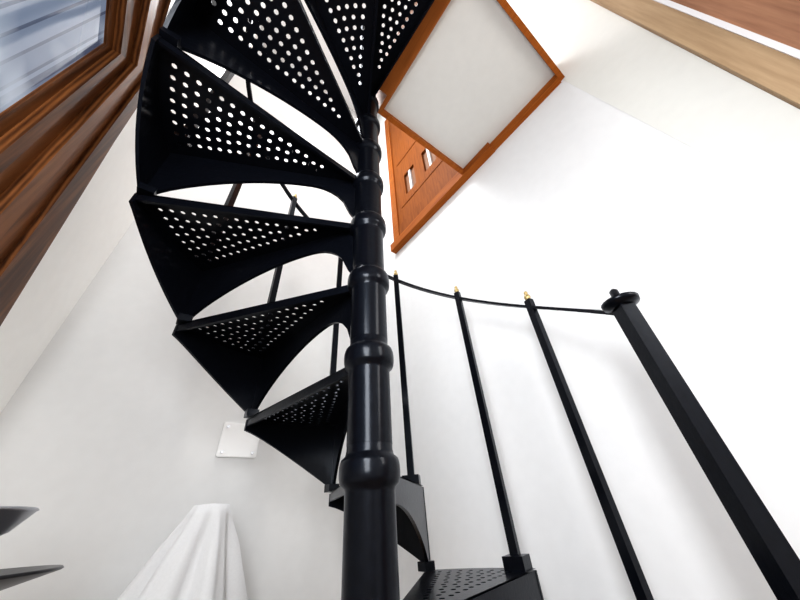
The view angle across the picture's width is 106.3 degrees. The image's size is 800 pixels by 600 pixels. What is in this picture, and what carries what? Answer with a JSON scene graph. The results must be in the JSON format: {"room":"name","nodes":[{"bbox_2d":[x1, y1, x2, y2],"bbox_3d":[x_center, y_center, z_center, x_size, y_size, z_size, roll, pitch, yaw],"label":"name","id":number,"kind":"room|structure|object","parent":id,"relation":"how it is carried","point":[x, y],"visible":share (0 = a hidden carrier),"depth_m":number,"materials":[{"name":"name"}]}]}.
{"room":"stairwell","nodes":[
{"label":"stairwell","id":0,"kind":"room"},
{"bbox_2d":[0,0,265,412],"bbox_3d":[-0.290,-1.769,0.467,0.200,5.000,4.350,21,-43,-31],"label":"wall","id":1,"kind":"structure","parent":0,"point":[102,214],"depth_m":1.05,"materials":[{"name":"paint"}]},
{"bbox_2d":[0,0,174,325],"bbox_3d":[-0.535,-0.999,0.629,0.056,2.244,1.835,21,-43,-31],"label":"window","id":2,"kind":"structure","parent":1,"relation":"in","point":[71,71],"depth_m":0.70,"materials":[{"name":"brown wood"}]},
{"bbox_2d":[0,51,356,599],"bbox_3d":[-0.839,-0.470,2.205,1.480,5.000,0.200,21,-43,-31],"label":"wall","id":3,"kind":"structure","parent":0,"point":[113,433],"depth_m":1.19,"materials":[{"name":"paint"}]},
{"bbox_2d":[216,422,258,457],"bbox_3d":[-0.697,0.611,1.307,0.156,0.136,0.017,21,-43,-31],"label":"outlet cover","id":4,"kind":"object","parent":3,"relation":"attached to","point":[235,442],"visible":0.73,"depth_m":1.29,"materials":[{"name":"white plastic"}]},
{"bbox_2d":[260,0,409,118],"bbox_3d":[0.217,-3.578,2.384,1.880,0.100,4.350,21,-43,-31],"label":"ceiling","id":5,"kind":"structure","parent":0,"point":[337,75],"depth_m":3.26,"materials":[{"name":"paint"}]},
{"bbox_2d":[378,0,799,599],"bbox_3d":[1.062,-1.260,1.325,0.200,5.000,4.350,21,-43,-31],"label":"wall","id":6,"kind":"structure","parent":0,"point":[585,199],"depth_m":0.96,"materials":[{"name":"paint"}]},
{"bbox_2d":[385,119,494,253],"bbox_3d":[0.170,-1.455,2.611,0.058,2.100,0.970,21,-43,-31],"label":"door","id":7,"kind":"structure","parent":6,"relation":"attached to","point":[421,183],"depth_m":2.29,"materials":[{"name":"brown wood"}]},
{"bbox_2d":[376,0,564,174],"bbox_3d":[0.311,-1.111,1.532,0.706,0.256,0.644,21,-43,-31],"label":"landing","id":8,"kind":"object","parent":6,"relation":"attached to","point":[471,72],"visible":0.82,"depth_m":1.45,"materials":[{"name":"paint"}]},
{"bbox_2d":[519,0,799,203],"bbox_3d":[1.218,-0.920,0.654,0.048,3.145,1.498,21,-43,-31],"label":"ceiling","id":9,"kind":"structure","parent":0,"point":[720,78],"depth_m":0.95,"materials":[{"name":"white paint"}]},
{"bbox_3d":[0.555,0.549,-0.592,1.880,0.100,4.350,21,-43,-31],"label":"floor","id":10,"kind":"structure","parent":0,"visible":0},
{"bbox_2d":[0,506,63,590],"bbox_3d":[-0.680,0.680,0.247,0.306,0.832,0.306,21,-43,-31],"label":"tray stand","id":11,"kind":"object","parent":10,"relation":"on","point":[11,517],"visible":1,"depth_m":0.49,"materials":[{"name":"grey metal"}]},
{"bbox_2d":[117,503,247,599],"bbox_3d":[-0.628,1.008,0.724,0.670,0.851,0.642,21,-43,-31],"label":"draped cloth","id":12,"kind":"object","parent":10,"relation":"on","point":[201,559],"visible":1,"depth_m":0.84,"materials":[{"name":"white fabric"}]},
{"bbox_2d":[129,0,799,599],"bbox_3d":[-0.119,-0.501,1.111,1.208,3.678,1.208,21,-43,-31],"label":"spiral staircase","id":13,"kind":"structure","parent":10,"relation":"on","point":[384,510],"depth_m":0.86,"materials":[{"name":"black metal"}]}
]}

